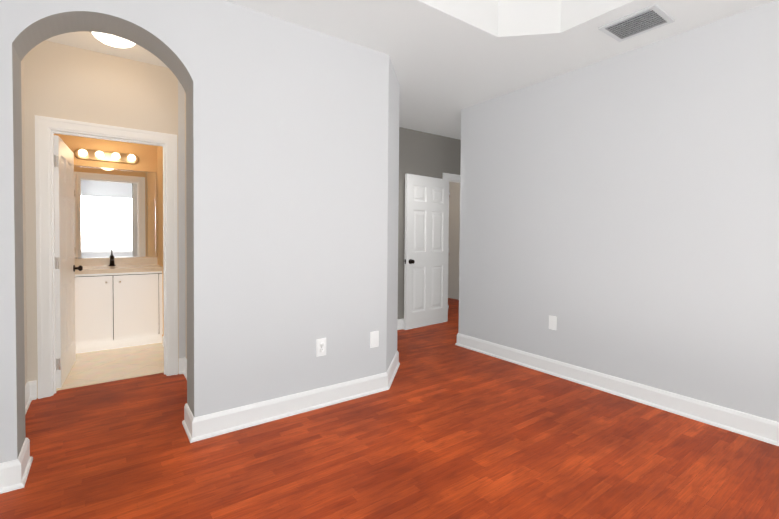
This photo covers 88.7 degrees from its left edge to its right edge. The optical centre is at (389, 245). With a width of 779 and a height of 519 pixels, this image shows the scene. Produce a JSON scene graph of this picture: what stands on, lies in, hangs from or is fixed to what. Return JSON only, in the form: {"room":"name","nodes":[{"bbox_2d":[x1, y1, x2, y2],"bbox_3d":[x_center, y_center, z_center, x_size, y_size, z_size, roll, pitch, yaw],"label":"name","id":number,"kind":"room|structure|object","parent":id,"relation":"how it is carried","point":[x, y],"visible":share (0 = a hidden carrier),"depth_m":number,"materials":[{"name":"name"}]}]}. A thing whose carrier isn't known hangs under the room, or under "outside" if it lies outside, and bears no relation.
{"room":"empty bedroom","nodes":[
{"label":"empty bedroom","id":0,"kind":"room"},
{"bbox_2d":[21,59,26,384],"bbox_3d":[-2.432,-0.177,2.469,0.150,2.650,1.188,0,2,-36],"label":"wall","id":1,"kind":"structure","parent":0,"point":[23,192],"depth_m":2.86,"materials":[{"name":"beige paint"}]},
{"bbox_2d":[23,40,178,397],"bbox_3d":[-2.281,-0.194,3.238,0.995,2.650,0.115,0,2,-36],"label":"wall","id":2,"kind":"structure","parent":0,"point":[63,81],"depth_m":3.07,"materials":[{"name":"beige paint"}]},
{"bbox_2d":[54,135,82,387],"bbox_3d":[-2.801,0.124,3.443,0.173,1.973,0.813,0,2,-32],"label":"bathroom door","id":3,"kind":"structure","parent":2,"relation":"in","point":[65,267],"depth_m":3.32,"materials":[{"name":"white wood"}]},
{"bbox_2d":[35,115,177,398],"bbox_3d":[-2.265,0.088,3.260,0.923,2.086,0.163,0,2,-36],"label":"door frame","id":4,"kind":"structure","parent":2,"relation":"attached to","point":[47,129],"depth_m":3.03,"materials":[{"name":"white wood"}]},
{"bbox_2d":[54,134,157,263],"bbox_3d":[-3.251,-0.232,4.588,0.999,2.650,0.150,0,2,-36],"label":"wall","id":5,"kind":"structure","parent":0,"point":[146,154],"depth_m":4.56,"materials":[{"name":"brown paint"}]},
{"bbox_2d":[74,149,138,163],"bbox_3d":[-3.150,-1.004,4.458,0.610,0.115,0.142,0,2,-36],"label":"vanity light bar","id":6,"kind":"object","parent":5,"relation":"attached to","point":[94,155],"visible":1,"depth_m":4.46,"materials":[{"name":"white glass"}]},
{"bbox_2d":[74,165,156,258],"bbox_3d":[-3.193,-0.368,4.527,0.947,1.019,0.010,0,2,-36],"label":"bathroom mirror","id":7,"kind":"object","parent":5,"relation":"attached to","point":[115,211],"visible":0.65,"depth_m":4.56,"materials":[{"name":"clear glass"}]},
{"bbox_2d":[0,0,221,462],"bbox_3d":[-1.525,-0.165,2.236,1.050,2.650,0.250,0,2,-36],"label":"wall","id":8,"kind":"structure","parent":0,"point":[181,40],"depth_m":2.27,"materials":[{"name":"white paint"}]},
{"bbox_2d":[0,318,778,493],"bbox_3d":[1.391,1.111,2.513,6.090,0.135,5.936,0,2,-36],"label":"baseboard","id":9,"kind":"structure","parent":8,"relation":"attached to","point":[14,474],"depth_m":2.77,"materials":[{"name":"white wood"}]},
{"bbox_2d":[157,146,163,336],"bbox_3d":[-2.357,-0.216,4.199,0.004,2.650,1.526,0,2,-36],"label":"wall","id":10,"kind":"structure","parent":0,"point":[160,200],"depth_m":4.56,"materials":[{"name":"brown paint"}]},
{"bbox_2d":[185,93,186,358],"bbox_3d":[-1.487,-0.183,3.078,0.004,2.650,1.073,0,2,-36],"label":"wall","id":11,"kind":"structure","parent":0,"point":[185,247],"depth_m":3.48,"materials":[{"name":"beige paint"}]},
{"bbox_2d":[178,0,399,410],"bbox_3d":[-0.863,-0.190,3.608,1.739,2.650,1.704,0,2,-36],"label":"wall","id":12,"kind":"structure","parent":0,"point":[310,162],"depth_m":2.76,"materials":[{"name":"white paint"}]},
{"bbox_2d":[316,338,325,356],"bbox_3d":[-0.486,0.727,2.847,0.074,0.122,0.013,0,2,-36],"label":"outlet","id":13,"kind":"object","parent":12,"relation":"attached to","point":[320,347],"visible":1,"depth_m":2.84,"materials":[{"name":"white plastic"}]},
{"bbox_2d":[370,331,378,347],"bbox_3d":[-0.117,0.733,3.115,0.074,0.122,0.010,0,2,-36],"label":"switch plate","id":14,"kind":"object","parent":12,"relation":"attached to","point":[374,338],"visible":1,"depth_m":3.11,"materials":[{"name":"white plastic"}]},
{"bbox_2d":[0,298,778,518],"bbox_3d":[0.864,1.209,3.162,6.590,0.100,8.200,0,2,-36],"label":"floor","id":15,"kind":"structure","parent":0,"point":[444,426],"depth_m":2.22,"materials":[{"name":"brown wood"}]},
{"bbox_2d":[56,343,163,390],"bbox_3d":[-2.769,1.108,3.930,0.995,0.008,1.542,0,2,-36],"label":"floor","id":16,"kind":"structure","parent":15,"relation":"on","point":[98,367],"depth_m":3.70,"materials":[{"name":"beige tile"}]},
{"bbox_2d":[75,250,162,353],"bbox_3d":[-3.056,0.577,4.323,0.987,1.032,0.536,0,2,-36],"label":"vanity cabinet","id":17,"kind":"object","parent":16,"relation":"on","point":[118,302],"visible":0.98,"depth_m":4.21,"materials":[{"name":"white laminate"}]},
{"bbox_2d":[46,0,774,139],"bbox_3d":[0.893,-1.746,3.147,6.360,0.510,7.920,0,2,-36],"label":"ceiling","id":18,"kind":"structure","parent":0,"point":[505,46],"depth_m":2.85,"materials":[{"name":"white paint"}]},
{"bbox_2d":[90,32,134,47],"bbox_3d":[-1.942,-1.463,2.814,0.300,0.088,0.300,0,2,-36],"label":"light","id":19,"kind":"object","parent":18,"relation":"attached to","point":[112,40],"visible":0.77,"depth_m":2.78,"materials":[{"name":"white glass"}]},
{"bbox_2d":[598,4,674,41],"bbox_3d":[1.635,-1.465,2.647,0.305,0.018,0.343,0,2,-36],"label":"ceiling vent","id":20,"kind":"object","parent":18,"relation":"in","point":[644,20],"visible":1,"depth_m":2.63,"materials":[{"name":"silver metal"}]},
{"bbox_2d":[398,127,460,318],"bbox_3d":[0.741,-0.225,5.740,3.356,2.650,0.120,0,2,-36],"label":"wall","id":21,"kind":"structure","parent":0,"point":[428,154],"depth_m":5.37,"materials":[{"name":"grey paint"}]},
{"bbox_2d":[404,174,449,329],"bbox_3d":[0.522,0.081,5.435,0.846,2.023,0.173,-1,2,-41],"label":"hall door","id":22,"kind":"structure","parent":21,"relation":"in","point":[426,251],"depth_m":5.39,"materials":[{"name":"white wood"}]},
{"bbox_2d":[442,173,459,322],"bbox_3d":[1.123,0.031,6.013,1.012,2.131,0.150,0,2,-36],"label":"door frame","id":23,"kind":"structure","parent":21,"relation":"attached to","point":[452,177],"depth_m":5.75,"materials":[{"name":"white wood"}]},
{"bbox_2d":[448,182,459,299],"bbox_3d":[3.412,-0.187,5.007,0.120,2.650,7.920,0,2,-36],"label":"wall","id":24,"kind":"structure","parent":0,"point":[454,242],"depth_m":7.87,"materials":[{"name":"white paint"}]},
{"bbox_2d":[458,0,778,421],"bbox_3d":[3.199,-0.147,3.173,2.368,2.650,4.952,0,2,-36],"label":"wall block","id":25,"kind":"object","parent":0,"point":[619,216],"visible":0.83,"depth_m":2.96,"materials":[{"name":"white paint"}]},
{"bbox_2d":[549,315,556,329],"bbox_3d":[1.467,0.692,3.572,0.013,0.122,0.074,0,2,-36],"label":"outlet","id":26,"kind":"object","parent":25,"relation":"attached to","point":[552,322],"visible":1,"depth_m":3.57,"materials":[{"name":"white plastic"}]}
]}

